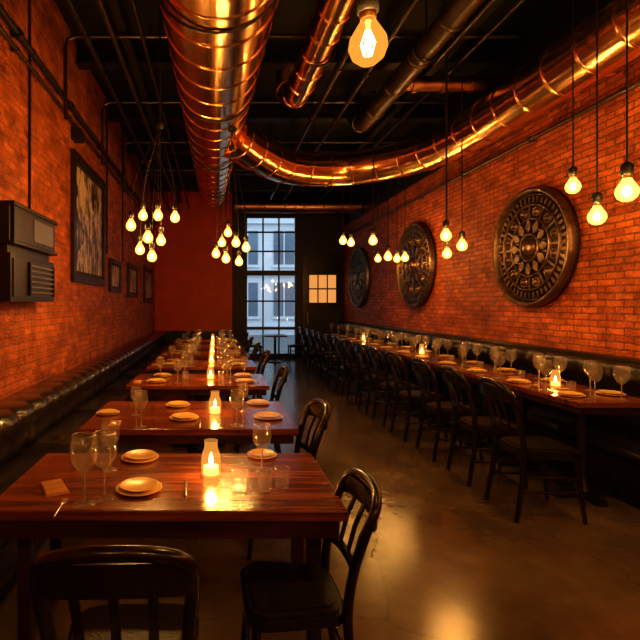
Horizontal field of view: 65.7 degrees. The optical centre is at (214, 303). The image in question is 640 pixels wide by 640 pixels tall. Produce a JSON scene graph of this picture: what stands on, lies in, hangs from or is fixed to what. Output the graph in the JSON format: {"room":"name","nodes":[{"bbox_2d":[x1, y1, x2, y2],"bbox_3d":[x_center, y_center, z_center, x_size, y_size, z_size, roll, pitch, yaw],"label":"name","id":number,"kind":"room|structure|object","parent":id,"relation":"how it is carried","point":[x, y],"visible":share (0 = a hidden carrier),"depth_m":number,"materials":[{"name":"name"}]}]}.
{"room":"restaurant","nodes":[
{"label":"restaurant","id":0,"kind":"room"},
{"bbox_2d":[0,0,154,399],"bbox_3d":[-1.850,-0.850,5.700,0.200,4.900,17.000,0,0,0],"label":"wall","id":1,"kind":"structure","parent":0,"point":[40,341],"depth_m":5.33,"materials":[{"name":"brick"}]},
{"bbox_2d":[0,200,57,301],"bbox_3d":[-1.645,-0.410,4.210,0.205,0.780,1.020,0,0,0],"label":"air conditioner","id":2,"kind":"object","parent":1,"relation":"attached to","point":[27,236],"visible":1,"depth_m":3.98,"materials":[{"name":"metal"}]},
{"bbox_2d":[29,0,30,208],"bbox_3d":[-1.735,-2.055,4.500,0.024,2.470,0.024,0,0,0],"label":"conduit","id":3,"kind":"object","parent":1,"relation":"attached to","point":[29,0],"visible":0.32,"depth_m":4.49,"materials":[{"name":"black metal"}]},
{"bbox_2d":[71,128,83,142],"bbox_3d":[-1.689,-2.070,5.900,0.118,0.140,0.180,0,0,0],"label":"junction box","id":4,"kind":"object","parent":1,"relation":"attached to","point":[77,135],"visible":1,"depth_m":5.81,"materials":[{"name":"metal"}]},
{"bbox_2d":[0,25,156,228],"bbox_3d":[-1.712,-2.180,5.660,0.076,0.054,16.480,0,0,0],"label":"conduit","id":5,"kind":"object","parent":1,"relation":"attached to","point":[14,49],"visible":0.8,"depth_m":4.89,"materials":[{"name":"metal"}]},
{"bbox_2d":[0,3,157,224],"bbox_3d":[-1.699,-2.320,5.660,0.103,0.090,16.480,0,0,0],"label":"conduit","id":6,"kind":"object","parent":1,"relation":"attached to","point":[16,32],"visible":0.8,"depth_m":4.92,"materials":[{"name":"metal"}]},
{"bbox_2d":[70,149,105,286],"bbox_3d":[-1.723,-1.075,6.625,0.050,1.610,1.650,0,0,0],"label":"framed picture","id":7,"kind":"object","parent":1,"relation":"attached to","point":[87,188],"visible":1,"depth_m":6.45},
{"bbox_2d":[106,99,107,253],"bbox_3d":[-1.733,-2.045,7.700,0.026,2.490,0.026,0,0,22],"label":"conduit","id":8,"kind":"object","parent":1,"relation":"attached to","point":[106,99],"visible":1,"depth_m":7.69,"materials":[{"name":"metal"}]},
{"bbox_2d":[108,258,121,292],"bbox_3d":[-1.723,-0.480,8.300,0.050,0.560,0.900,0,0,0],"label":"framed picture","id":9,"kind":"object","parent":1,"relation":"attached to","point":[114,266],"visible":1,"depth_m":8.24},
{"bbox_2d":[122,128,122,260],"bbox_3d":[-1.733,-2.045,9.000,0.026,2.490,0.026,0,0,23],"label":"conduit","id":10,"kind":"object","parent":1,"relation":"attached to","point":[122,128],"visible":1,"depth_m":8.99,"materials":[{"name":"metal"}]},
{"bbox_2d":[127,263,137,297],"bbox_3d":[-1.723,-0.480,10.050,0.050,0.680,1.100,0,0,0],"label":"framed picture","id":11,"kind":"object","parent":1,"relation":"attached to","point":[132,270],"visible":1,"depth_m":10.00},
{"bbox_2d":[143,265,152,302],"bbox_3d":[-1.723,-0.485,12.450,0.050,0.930,1.500,0,0,0],"label":"framed picture","id":12,"kind":"object","parent":1,"relation":"attached to","point":[147,271],"visible":1,"depth_m":12.28},
{"bbox_2d":[155,192,343,358],"bbox_3d":[1.000,-0.850,14.100,5.500,4.900,0.200,0,0,0],"label":"wall","id":13,"kind":"structure","parent":0,"point":[196,289],"depth_m":14.00,"materials":[{"name":"red paint"}]},
{"bbox_2d":[164,331,231,342],"bbox_3d":[-0.625,1.190,13.975,2.250,0.820,0.050,0,0,0],"label":"baseboard","id":14,"kind":"structure","parent":13,"relation":"attached to","point":[171,336],"depth_m":13.97,"materials":[{"name":"black paint"}]},
{"bbox_2d":[244,214,297,356],"bbox_3d":[1.640,-0.535,14.070,1.560,4.170,0.120,0,0,0],"label":"window","id":15,"kind":"structure","parent":13,"relation":"in","point":[262,272],"depth_m":14.02,"materials":[{"name":"black paint"}]},
{"bbox_2d":[302,252,341,357],"bbox_3d":[3.125,0.050,13.932,1.150,3.100,0.132,0,0,0],"label":"door","id":16,"kind":"structure","parent":13,"relation":"in","point":[321,271],"depth_m":13.94,"materials":[{"name":"black wood"}]},
{"bbox_2d":[54,0,556,178],"bbox_3d":[1.000,-3.375,5.700,5.900,0.150,17.000,0,0,0],"label":"ceiling","id":17,"kind":"structure","parent":0,"point":[290,16],"depth_m":6.01,"materials":[{"name":"metal"}]},
{"bbox_2d":[65,0,170,211],"bbox_3d":[-1.300,-2.976,5.660,0.086,0.642,16.480,0,0,0],"label":"conduit","id":18,"kind":"object","parent":17,"relation":"hanging from","point":[103,72],"depth_m":5.85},
{"bbox_2d":[96,0,180,211],"bbox_3d":[-1.020,-2.966,5.660,0.086,0.662,16.480,0,0,0],"label":"conduit","id":19,"kind":"object","parent":17,"relation":"hanging from","point":[127,74],"depth_m":5.62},
{"bbox_2d":[107,0,181,202],"bbox_3d":[-1.000,-2.980,5.700,0.100,0.080,16.580,0,0,0],"label":"joist","id":20,"kind":"object","parent":17,"relation":"hanging from","point":[115,7],"depth_m":6.12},
{"bbox_2d":[128,5,177,258],"bbox_3d":[-0.610,-1.842,4.439,0.426,2.913,0.532,0,0,17],"label":"cluster","id":21,"kind":"object","parent":17,"relation":"hanging from","point":[159,125],"visible":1,"depth_m":4.40,"materials":[{"name":"metal"}]},
{"bbox_2d":[130,0,189,208],"bbox_3d":[-0.750,-3.012,5.660,0.063,0.570,16.480,0,0,0],"label":"conduit","id":22,"kind":"object","parent":17,"relation":"hanging from","point":[150,67],"depth_m":5.91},
{"bbox_2d":[139,169,249,211],"bbox_3d":[0.829,-2.461,10.400,4.942,0.922,0.044,0,0,0],"label":"conduit","id":23,"kind":"object","parent":17,"relation":"hanging from","point":[145,169],"visible":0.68,"depth_m":10.38,"materials":[{"name":"metal"}]},
{"bbox_2d":[139,162,257,175],"bbox_3d":[0.985,-3.159,11.200,5.470,0.278,0.180,0,0,0],"label":"ceiling beam","id":24,"kind":"structure","parent":17,"relation":"attached to","point":[183,165],"depth_m":11.18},
{"bbox_2d":[157,0,278,207],"bbox_3d":[0.013,-2.586,4.652,1.059,1.423,12.303,0,0,0],"label":"duct","id":25,"kind":"object","parent":17,"relation":"hanging from","point":[217,47],"visible":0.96,"depth_m":4.13,"materials":[{"name":"metal"}]},
{"bbox_2d":[214,127,247,263],"bbox_3d":[0.168,-1.254,5.660,0.488,1.590,0.462,0,0,32],"label":"cluster","id":26,"kind":"object","parent":25,"relation":"hanging from","point":[233,129],"visible":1,"depth_m":5.59,"materials":[{"name":"metal"}]},
{"bbox_2d":[149,179,354,191],"bbox_3d":[0.985,-3.159,12.800,5.470,0.278,0.180,0,0,0],"label":"ceiling beam","id":27,"kind":"structure","parent":17,"relation":"attached to","point":[190,185],"depth_m":12.79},
{"bbox_2d":[123,141,398,192],"bbox_3d":[0.829,-2.461,8.600,4.942,0.922,0.044,0,0,0],"label":"conduit","id":28,"kind":"object","parent":17,"relation":"hanging from","point":[130,142],"visible":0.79,"depth_m":8.58,"materials":[{"name":"metal"}]},
{"bbox_2d":[127,138,402,153],"bbox_3d":[0.985,-3.159,9.600,5.470,0.278,0.180,0,0,0],"label":"ceiling beam","id":29,"kind":"structure","parent":17,"relation":"attached to","point":[180,148],"depth_m":9.59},
{"bbox_2d":[101,101,444,164],"bbox_3d":[0.829,-2.461,6.900,4.942,0.922,0.044,0,0,0],"label":"conduit","id":30,"kind":"object","parent":17,"relation":"hanging from","point":[108,102],"visible":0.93,"depth_m":6.88,"materials":[{"name":"metal"}]},
{"bbox_2d":[108,104,443,122],"bbox_3d":[0.985,-3.159,7.900,5.470,0.278,0.180,0,0,0],"label":"ceiling beam","id":31,"kind":"structure","parent":17,"relation":"attached to","point":[257,113],"depth_m":7.88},
{"bbox_2d":[63,34,520,119],"bbox_3d":[0.829,-2.461,5.200,4.942,0.922,0.044,0,0,0],"label":"conduit","id":32,"kind":"object","parent":17,"relation":"hanging from","point":[76,36],"visible":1,"depth_m":5.18,"materials":[{"name":"metal"}]},
{"bbox_2d":[75,41,511,69],"bbox_3d":[0.985,-3.159,6.100,5.470,0.278,0.180,0,0,0],"label":"ceiling beam","id":33,"kind":"structure","parent":17,"relation":"attached to","point":[278,55],"depth_m":6.09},
{"bbox_2d":[234,176,362,213],"bbox_3d":[2.100,-2.797,12.200,3.200,0.999,0.364,0,0,0],"label":"duct","id":34,"kind":"object","parent":17,"relation":"attached to","point":[264,206],"visible":0.98,"depth_m":12.05,"materials":[{"name":"orange metal"}]},
{"bbox_2d":[275,0,356,108],"bbox_3d":[1.056,-2.858,2.551,0.434,0.877,7.906,0,0,-1],"label":"ceiling pipe","id":35,"kind":"object","parent":17,"relation":"attached to","point":[294,87],"visible":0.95,"depth_m":4.76,"materials":[{"name":"metal"}]},
{"bbox_2d":[268,21,364,199],"bbox_3d":[1.450,-3.002,5.660,0.100,0.590,16.480,0,0,0],"label":"conduit","id":36,"kind":"object","parent":17,"relation":"hanging from","point":[339,67],"depth_m":5.94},
{"bbox_2d":[283,0,417,198],"bbox_3d":[1.780,-2.979,5.660,0.074,0.636,16.480,0,0,0],"label":"conduit","id":37,"kind":"object","parent":17,"relation":"hanging from","point":[367,72],"depth_m":5.53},
{"bbox_2d":[357,0,378,57],"bbox_3d":[0.637,-2.147,2.000,0.160,2.304,0.160,0,0,0],"label":"lamp","id":38,"kind":"object","parent":17,"relation":"hanging from","point":[367,10],"visible":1,"depth_m":1.98,"materials":[{"name":"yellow glass"}]},
{"bbox_2d":[308,0,503,199],"bbox_3d":[2.750,-2.980,5.700,0.100,0.080,16.580,0,0,0],"label":"joist","id":39,"kind":"object","parent":17,"relation":"hanging from","point":[429,71],"depth_m":6.87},
{"bbox_2d":[319,0,524,199],"bbox_3d":[2.850,-3.042,5.660,0.063,0.510,16.480,0,0,0],"label":"conduit","id":40,"kind":"object","parent":17,"relation":"hanging from","point":[519,2],"depth_m":5.58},
{"bbox_2d":[345,0,499,132],"bbox_3d":[2.727,-2.904,3.061,1.401,0.787,9.124,0,0,0],"label":"vent pipe","id":41,"kind":"object","parent":17,"relation":"attached to","point":[452,16],"visible":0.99,"depth_m":5.69,"materials":[{"name":"metal"}]},
{"bbox_2d":[223,0,639,186],"bbox_3d":[1.819,-2.607,3.358,3.676,1.380,9.717,0,0,0],"label":"duct","id":42,"kind":"object","parent":17,"relation":"hanging from","point":[543,84],"visible":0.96,"depth_m":5.58,"materials":[{"name":"metal"}]},
{"bbox_2d":[441,3,448,238],"bbox_3d":[2.551,-1.996,5.300,0.116,2.606,0.116,0,0,0],"label":"lamp","id":43,"kind":"object","parent":17,"relation":"hanging from","point":[446,222],"visible":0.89,"depth_m":5.29,"materials":[{"name":"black metal"}]},
{"bbox_2d":[444,42,449,255],"bbox_3d":[2.634,-1.908,5.450,0.100,2.781,0.100,0,0,0],"label":"lamp","id":44,"kind":"object","parent":17,"relation":"hanging from","point":[446,243],"visible":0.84,"depth_m":5.45,"materials":[{"name":"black metal"}]},
{"bbox_2d":[459,44,464,247],"bbox_3d":[2.882,-1.959,5.600,0.116,2.680,0.116,0,0,0],"label":"lamp","id":45,"kind":"object","parent":17,"relation":"hanging from","point":[461,233],"visible":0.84,"depth_m":5.60,"materials":[{"name":"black metal"}]},
{"bbox_2d":[431,0,495,66],"bbox_3d":[2.550,-3.022,1.510,0.100,0.550,8.180,0,0,0],"label":"conduit","id":46,"kind":"object","parent":17,"relation":"hanging from","point":[488,3],"depth_m":4.87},
{"bbox_2d":[568,0,577,190],"bbox_3d":[3.058,-2.120,4.100,0.116,2.358,0.116,0,0,0],"label":"lamp","id":47,"kind":"object","parent":17,"relation":"hanging from","point":[572,171],"visible":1,"depth_m":4.09,"materials":[{"name":"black metal"}]},
{"bbox_2d":[591,0,602,220],"bbox_3d":[2.825,-1.941,3.550,0.120,2.716,0.120,0,0,0],"label":"lamp","id":48,"kind":"object","parent":17,"relation":"hanging from","point":[597,197],"visible":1,"depth_m":3.54,"materials":[{"name":"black metal"}]},
{"bbox_2d":[620,0,633,196],"bbox_3d":[2.747,-1.990,3.200,0.132,2.618,0.132,0,0,0],"label":"lamp","id":49,"kind":"object","parent":17,"relation":"hanging from","point":[627,168],"visible":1,"depth_m":3.19,"materials":[{"name":"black metal"}]},
{"bbox_2d":[0,359,639,639],"bbox_3d":[1.000,1.675,5.700,5.900,0.150,17.000,0,0,0],"label":"floor","id":50,"kind":"structure","parent":0,"point":[443,560],"depth_m":3.13,"materials":[{"name":"concrete"}]},
{"bbox_2d":[0,330,172,602],"bbox_3d":[-1.413,1.177,7.050,0.665,0.845,13.700,0,0,0],"label":"bench","id":51,"kind":"object","parent":50,"relation":"on","point":[40,419],"visible":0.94,"depth_m":4.28,"materials":[{"name":"leather"}]},
{"bbox_2d":[28,545,200,639],"bbox_3d":[-0.272,1.107,1.486,0.453,0.993,0.589,0,0,-2],"label":"dining chair","id":52,"kind":"object","parent":50,"relation":"on","point":[112,573],"visible":1,"depth_m":1.23,"materials":[{"name":"black wood"}]},
{"bbox_2d":[0,453,348,639],"bbox_3d":[-0.205,1.225,2.355,1.510,0.750,0.770,0,0,0],"label":"dining table","id":53,"kind":"object","parent":50,"relation":"on","point":[309,510],"visible":0.74,"depth_m":2.10,"materials":[{"name":"red wood"}]},
{"bbox_2d":[39,479,68,497],"bbox_3d":[-0.740,0.842,2.205,0.100,0.015,0.180,0,0,-29],"label":"folded napkin","id":54,"kind":"object","parent":53,"relation":"on","point":[56,487],"visible":1,"depth_m":2.18,"materials":[{"name":"fabric"}]},
{"bbox_2d":[69,431,97,508],"bbox_3d":[-0.554,0.700,2.030,0.119,0.297,0.119,0,0,37],"label":"wine glass","id":55,"kind":"object","parent":53,"relation":"on","point":[84,496],"visible":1,"depth_m":2.03,"materials":[{"name":"glass"}]},
{"bbox_2d":[90,430,116,502],"bbox_3d":[-0.484,0.704,2.092,0.115,0.289,0.115,0,0,40],"label":"wine glass","id":56,"kind":"object","parent":53,"relation":"on","point":[103,492],"visible":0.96,"depth_m":2.09,"materials":[{"name":"glass"}]},
{"bbox_2d":[100,419,119,471],"bbox_3d":[-0.538,0.725,2.458,0.099,0.248,0.099,0,0,-31],"label":"wine glass","id":57,"kind":"object","parent":53,"relation":"on","point":[111,419],"visible":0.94,"depth_m":2.46,"materials":[{"name":"glass"}]},
{"bbox_2d":[115,477,161,495],"bbox_3d":[-0.347,0.835,2.194,0.212,0.028,0.212,0,0,0],"label":"dinner plate","id":58,"kind":"object","parent":53,"relation":"on","point":[136,486],"visible":1,"depth_m":2.18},
{"bbox_2d":[121,449,158,462],"bbox_3d":[-0.411,0.836,2.632,0.207,0.027,0.207,0,0,0],"label":"dinner plate","id":59,"kind":"object","parent":53,"relation":"on","point":[139,455],"visible":1,"depth_m":2.62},
{"bbox_2d":[204,454,217,475],"bbox_3d":[-0.020,0.760,2.372,0.096,0.175,0.096,0,0,0],"label":"candle","id":60,"kind":"object","parent":53,"relation":"on","point":[211,469],"visible":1,"depth_m":2.35,"materials":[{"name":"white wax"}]},
{"bbox_2d":[247,448,276,458],"bbox_3d":[0.263,0.839,2.684,0.166,0.022,0.166,0,0,0],"label":"dinner plate","id":61,"kind":"object","parent":53,"relation":"on","point":[254,453],"visible":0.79,"depth_m":2.68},
{"bbox_2d":[252,422,271,473],"bbox_3d":[0.238,0.728,2.429,0.096,0.241,0.096,0,0,-10],"label":"wine glass","id":62,"kind":"object","parent":53,"relation":"on","point":[257,422],"visible":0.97,"depth_m":2.43,"materials":[{"name":"glass"}]},
{"bbox_2d":[78,401,298,452],"bbox_3d":[-0.180,1.225,3.730,1.500,0.750,0.940,0,0,0],"label":"dining table","id":63,"kind":"object","parent":50,"relation":"on","point":[160,429],"visible":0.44,"depth_m":3.36,"materials":[{"name":"red wood"}]},
{"bbox_2d":[96,409,119,415],"bbox_3d":[-0.827,0.837,3.709,0.184,0.024,0.184,0,0,0],"label":"dinner plate","id":64,"kind":"object","parent":63,"relation":"on","point":[106,412],"visible":1,"depth_m":3.70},
{"bbox_2d":[166,401,189,406],"bbox_3d":[-0.308,0.836,4.000,0.207,0.027,0.207,0,0,0],"label":"dinner plate","id":65,"kind":"object","parent":63,"relation":"on","point":[171,403],"visible":1,"depth_m":4.00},
{"bbox_2d":[169,412,198,420],"bbox_3d":[-0.229,0.835,3.548,0.218,0.028,0.218,0,0,0],"label":"dinner plate","id":66,"kind":"object","parent":63,"relation":"on","point":[182,416],"visible":1,"depth_m":3.54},
{"bbox_2d":[246,399,269,404],"bbox_3d":[0.365,0.836,4.080,0.196,0.026,0.196,0,0,0],"label":"dinner plate","id":67,"kind":"object","parent":63,"relation":"on","point":[252,401],"visible":1,"depth_m":4.08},
{"bbox_2d":[253,411,282,419],"bbox_3d":[0.395,0.835,3.579,0.218,0.028,0.218,0,0,0],"label":"dinner plate","id":68,"kind":"object","parent":63,"relation":"on","point":[265,415],"visible":1,"depth_m":3.57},
{"bbox_2d":[126,374,269,451],"bbox_3d":[-0.180,1.225,5.425,1.500,0.750,0.850,0,0,0],"label":"dining table","id":69,"kind":"object","parent":50,"relation":"on","point":[198,385],"visible":0.64,"depth_m":5.04,"materials":[{"name":"red wood"}]},
{"bbox_2d":[146,378,165,382],"bbox_3d":[-0.640,0.835,5.225,0.218,0.028,0.218,0,0,0],"label":"dinner plate","id":70,"kind":"object","parent":69,"relation":"on","point":[152,380],"visible":1,"depth_m":5.22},
{"bbox_2d":[235,378,254,382],"bbox_3d":[0.330,0.835,5.225,0.218,0.028,0.218,0,0,0],"label":"dinner plate","id":71,"kind":"object","parent":69,"relation":"on","point":[241,380],"visible":1,"depth_m":5.22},
{"bbox_2d":[146,360,256,400],"bbox_3d":[-0.180,1.225,6.900,1.500,0.750,0.800,0,0,0],"label":"dining table","id":72,"kind":"object","parent":50,"relation":"on","point":[198,366],"visible":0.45,"depth_m":6.53,"materials":[{"name":"red wood"}]},
{"bbox_2d":[159,351,249,398],"bbox_3d":[-0.180,1.225,8.300,1.500,0.750,0.800,0,0,0],"label":"dining table","id":73,"kind":"object","parent":50,"relation":"on","point":[200,355],"visible":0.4,"depth_m":7.93,"materials":[{"name":"red wood"}]},
{"bbox_2d":[167,344,243,350],"bbox_3d":[-0.180,1.225,9.700,1.500,0.750,0.800,0,0,0],"label":"dining table","id":74,"kind":"object","parent":50,"relation":"on","point":[203,347],"visible":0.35,"depth_m":9.38,"materials":[{"name":"red wood"}]},
{"bbox_2d":[173,339,240,343],"bbox_3d":[-0.180,1.225,11.100,1.500,0.750,0.800,0,0,0],"label":"dining table","id":75,"kind":"object","parent":50,"relation":"on","point":[177,341],"visible":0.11,"depth_m":10.88,"materials":[{"name":"red wood"}]},
{"bbox_2d":[227,342,259,399],"bbox_3d":[0.491,1.125,8.197,0.567,0.955,0.436,0,0,2],"label":"dining chair","id":76,"kind":"object","parent":50,"relation":"on","point":[256,347],"visible":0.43,"depth_m":8.02,"materials":[{"name":"black wood"}]},
{"bbox_2d":[230,350,269,400],"bbox_3d":[0.491,1.125,6.753,0.567,0.955,0.436,0,0,-2],"label":"dining chair","id":77,"kind":"object","parent":50,"relation":"on","point":[265,355],"visible":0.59,"depth_m":6.59,"materials":[{"name":"black wood"}]},
{"bbox_2d":[241,328,262,362],"bbox_3d":[1.009,1.125,13.200,0.567,0.955,0.436,0,0,0],"label":"dining chair","id":78,"kind":"object","parent":50,"relation":"on","point":[243,330],"visible":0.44,"depth_m":13.02,"materials":[{"name":"black wood"}]},
{"bbox_2d":[234,365,288,452],"bbox_3d":[0.491,1.125,5.050,0.567,0.955,0.436,0,0,0],"label":"dining chair","id":79,"kind":"object","parent":50,"relation":"on","point":[283,371],"visible":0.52,"depth_m":5.10,"materials":[{"name":"black wood"}]},
{"bbox_2d":[263,334,287,362],"bbox_3d":[1.650,1.225,13.200,0.600,0.750,0.600,0,0,0],"label":"side table","id":80,"kind":"object","parent":50,"relation":"on","point":[274,360],"visible":0.94,"depth_m":13.14,"materials":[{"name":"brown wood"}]},
{"bbox_2d":[247,398,329,559],"bbox_3d":[0.471,1.125,3.225,0.567,0.955,0.436,0,0,-4],"label":"dining chair","id":81,"kind":"object","parent":50,"relation":"on","point":[312,408],"visible":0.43,"depth_m":3.24,"materials":[{"name":"black wood"}]},
{"bbox_2d":[287,328,308,362],"bbox_3d":[2.291,1.125,13.200,0.567,0.955,0.436,0,0,0],"label":"dining chair","id":82,"kind":"object","parent":50,"relation":"on","point":[288,345],"visible":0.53,"depth_m":13.18,"materials":[{"name":"black wood"}]},
{"bbox_2d":[240,468,381,639],"bbox_3d":[0.378,1.149,1.951,0.538,0.907,0.414,0,0,-1],"label":"dining chair","id":83,"kind":"object","parent":50,"relation":"on","point":[277,597],"visible":0.91,"depth_m":1.87,"materials":[{"name":"black wood"}]},
{"bbox_2d":[299,327,324,368],"bbox_3d":[2.402,1.087,12.004,0.612,1.031,0.471,0,0,3],"label":"dining chair","id":84,"kind":"object","parent":50,"relation":"on","point":[306,347],"visible":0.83,"depth_m":11.84,"materials":[{"name":"black wood"}]},
{"bbox_2d":[305,328,333,372],"bbox_3d":[2.445,1.087,11.312,0.612,1.031,0.471,0,0,2],"label":"dining chair","id":85,"kind":"object","parent":50,"relation":"on","point":[308,332],"visible":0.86,"depth_m":11.14,"materials":[{"name":"black wood"}]},
{"bbox_2d":[312,330,341,377],"bbox_3d":[2.452,1.087,10.625,0.612,1.031,0.471,0,0,4],"label":"dining chair","id":86,"kind":"object","parent":50,"relation":"on","point":[315,335],"visible":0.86,"depth_m":10.46,"materials":[{"name":"black wood"}]},
{"bbox_2d":[317,332,348,382],"bbox_3d":[2.428,1.087,9.931,0.612,1.031,0.471,0,0,1],"label":"dining chair","id":87,"kind":"object","parent":50,"relation":"on","point":[321,337],"visible":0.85,"depth_m":9.77,"materials":[{"name":"black wood"}]},
{"bbox_2d":[324,334,360,388],"bbox_3d":[2.431,1.087,9.235,0.612,1.031,0.471,0,0,-4],"label":"dining chair","id":88,"kind":"object","parent":50,"relation":"on","point":[328,338],"visible":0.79,"depth_m":9.14,"materials":[{"name":"black wood"}]},
{"bbox_2d":[329,334,365,372],"bbox_3d":[3.120,1.180,11.490,0.640,0.840,1.380,0,0,0],"label":"dining table","id":89,"kind":"object","parent":50,"relation":"on","point":[348,336],"visible":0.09,"depth_m":11.15,"materials":[{"name":"red wood"}]},
{"bbox_2d":[332,336,370,395],"bbox_3d":[2.401,1.087,8.553,0.612,1.031,0.471,0,0,2],"label":"dining chair","id":90,"kind":"object","parent":50,"relation":"on","point":[336,342],"visible":0.84,"depth_m":8.39,"materials":[{"name":"black wood"}]},
{"bbox_2d":[343,339,385,404],"bbox_3d":[2.419,1.087,7.856,0.612,1.031,0.471,0,0,-3],"label":"dining chair","id":91,"kind":"object","parent":50,"relation":"on","point":[348,344],"visible":0.88,"depth_m":7.72,"materials":[{"name":"black wood"}]},
{"bbox_2d":[340,338,388,382],"bbox_3d":[3.120,1.180,10.070,0.640,0.840,1.380,0,0,0],"label":"dining table","id":92,"kind":"object","parent":50,"relation":"on","point":[356,339],"visible":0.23,"depth_m":9.99,"materials":[{"name":"red wood"}]},
{"bbox_2d":[354,342,400,413],"bbox_3d":[2.398,1.087,7.174,0.612,1.031,0.471,0,0,3],"label":"dining chair","id":93,"kind":"object","parent":50,"relation":"on","point":[359,349],"visible":0.88,"depth_m":7.02,"materials":[{"name":"black wood"}]},
{"bbox_2d":[359,343,420,398],"bbox_3d":[3.120,1.180,8.650,0.640,0.840,1.380,0,0,0],"label":"dining table","id":94,"kind":"object","parent":50,"relation":"on","point":[365,346],"visible":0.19,"depth_m":8.58,"materials":[{"name":"red wood"}]},
{"bbox_2d":[368,346,420,426],"bbox_3d":[2.396,1.087,6.481,0.612,1.031,0.471,0,0,1],"label":"dining chair","id":95,"kind":"object","parent":50,"relation":"on","point":[374,353],"visible":0.91,"depth_m":6.32,"materials":[{"name":"black wood"}]},
{"bbox_2d":[385,351,447,441],"bbox_3d":[2.397,1.087,5.790,0.612,1.031,0.471,0,0,0],"label":"dining chair","id":96,"kind":"object","parent":50,"relation":"on","point":[409,395],"visible":0.92,"depth_m":5.65,"materials":[{"name":"black wood"}]},
{"bbox_2d":[385,350,464,418],"bbox_3d":[3.120,1.180,7.230,0.640,0.840,1.380,0,0,0],"label":"dining table","id":97,"kind":"object","parent":50,"relation":"on","point":[406,357],"visible":0.34,"depth_m":7.08,"materials":[{"name":"red wood"}]},
{"bbox_2d":[410,357,482,461],"bbox_3d":[2.425,1.087,5.101,0.612,1.031,0.471,0,0,1],"label":"dining chair","id":98,"kind":"object","parent":50,"relation":"on","point":[419,366],"visible":0.93,"depth_m":4.98,"materials":[{"name":"black wood"}]},
{"bbox_2d":[423,360,536,446],"bbox_3d":[3.120,1.180,5.810,0.640,0.840,1.380,0,0,0],"label":"dining table","id":99,"kind":"object","parent":50,"relation":"on","point":[470,376],"visible":0.34,"depth_m":5.41,"materials":[{"name":"red wood"}]},
{"bbox_2d":[327,321,639,508],"bbox_3d":[3.494,1.040,8.040,0.505,1.120,11.680,0,0,0],"label":"bench","id":100,"kind":"object","parent":50,"relation":"on","point":[613,440],"visible":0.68,"depth_m":4.70,"materials":[{"name":"leather"}]},
{"bbox_2d":[440,365,527,487],"bbox_3d":[2.433,1.087,4.415,0.612,1.031,0.471,0,0,3],"label":"dining chair","id":101,"kind":"object","parent":50,"relation":"on","point":[476,424],"visible":0.92,"depth_m":4.31,"materials":[{"name":"black wood"}]},
{"bbox_2d":[478,376,586,524],"bbox_3d":[2.413,1.087,3.724,0.612,1.031,0.471,0,0,3],"label":"dining chair","id":102,"kind":"object","parent":50,"relation":"on","point":[542,449],"visible":1,"depth_m":3.59,"materials":[{"name":"black wood"}]},
{"bbox_2d":[480,376,639,506],"bbox_3d":[3.120,1.180,4.390,0.640,0.840,1.380,0,0,0],"label":"dining table","id":103,"kind":"object","parent":50,"relation":"on","point":[602,404],"visible":0.65,"depth_m":3.97,"materials":[{"name":"red wood"}]},
{"bbox_2d":[506,378,530,382],"bbox_3d":[2.940,0.746,4.650,0.207,0.027,0.207,0,0,0],"label":"dinner plate","id":104,"kind":"object","parent":103,"relation":"on","point":[514,380],"visible":1,"depth_m":4.65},
{"bbox_2d":[555,391,585,396],"bbox_3d":[2.940,0.746,3.970,0.207,0.027,0.207,0,0,0],"label":"dinner plate","id":105,"kind":"object","parent":103,"relation":"on","point":[563,393],"visible":1,"depth_m":3.96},
{"bbox_2d":[594,390,626,395],"bbox_3d":[3.310,0.746,4.020,0.207,0.027,0.207,0,0,0],"label":"dinner plate","id":106,"kind":"object","parent":103,"relation":"on","point":[603,392],"visible":0.98,"depth_m":4.01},
{"bbox_2d":[344,59,639,361],"bbox_3d":[3.850,-0.850,5.700,0.200,4.900,17.000,0,0,0],"label":"wall","id":107,"kind":"structure","parent":0,"point":[598,311],"depth_m":5.74,"materials":[{"name":"brick"}]},
{"bbox_2d":[348,247,369,307],"bbox_3d":[3.683,-0.680,12.350,0.130,1.550,1.550,0,0,0],"label":"wall medallion","id":108,"kind":"object","parent":107,"relation":"attached to","point":[359,265],"visible":1,"depth_m":12.23,"materials":[{"name":"brown metal"}]},
{"bbox_2d":[396,222,436,307],"bbox_3d":[3.683,-0.720,8.900,0.130,1.580,1.580,0,0,0],"label":"wall medallion","id":109,"kind":"object","parent":107,"relation":"attached to","point":[415,275],"visible":0.98,"depth_m":8.75,"materials":[{"name":"brown metal"}]},
{"bbox_2d":[343,0,609,226],"bbox_3d":[3.735,-2.775,5.700,0.030,1.050,16.600,0,0,0],"label":"trim","id":110,"kind":"structure","parent":107,"relation":"attached to","point":[555,22],"depth_m":6.06,"materials":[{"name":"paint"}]},
{"bbox_2d":[341,77,639,237],"bbox_3d":[3.696,-1.920,5.660,0.107,0.078,16.480,0,0,0],"label":"conduit","id":111,"kind":"object","parent":107,"relation":"attached to","point":[530,139],"visible":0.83,"depth_m":5.62,"materials":[{"name":"metal"}]},
{"bbox_2d":[492,186,580,306],"bbox_3d":[3.683,-0.660,5.620,0.130,1.400,1.400,0,0,0],"label":"wall medallion","id":112,"kind":"object","parent":107,"relation":"attached to","point":[537,238],"visible":1,"depth_m":5.49,"materials":[{"name":"brown metal"}]},
{"label":"outside","id":113,"kind":"structure","parent":0,"visible":0},
{"bbox_2d":[248,335,294,352],"bbox_3d":[5.000,1.875,27.150,38.000,0.250,25.700,0,0,0],"label":"ground","id":114,"kind":"structure","parent":113,"point":[268,341],"depth_m":21.82,"materials":[{"name":"concrete"}]},
{"bbox_2d":[247,218,294,334],"bbox_3d":[5.000,-6.325,28.400,30.000,16.150,3.200,0,0,0],"label":"building","id":115,"kind":"structure","parent":114,"relation":"on","point":[287,240],"depth_m":27.00,"materials":[{"name":"stone"}]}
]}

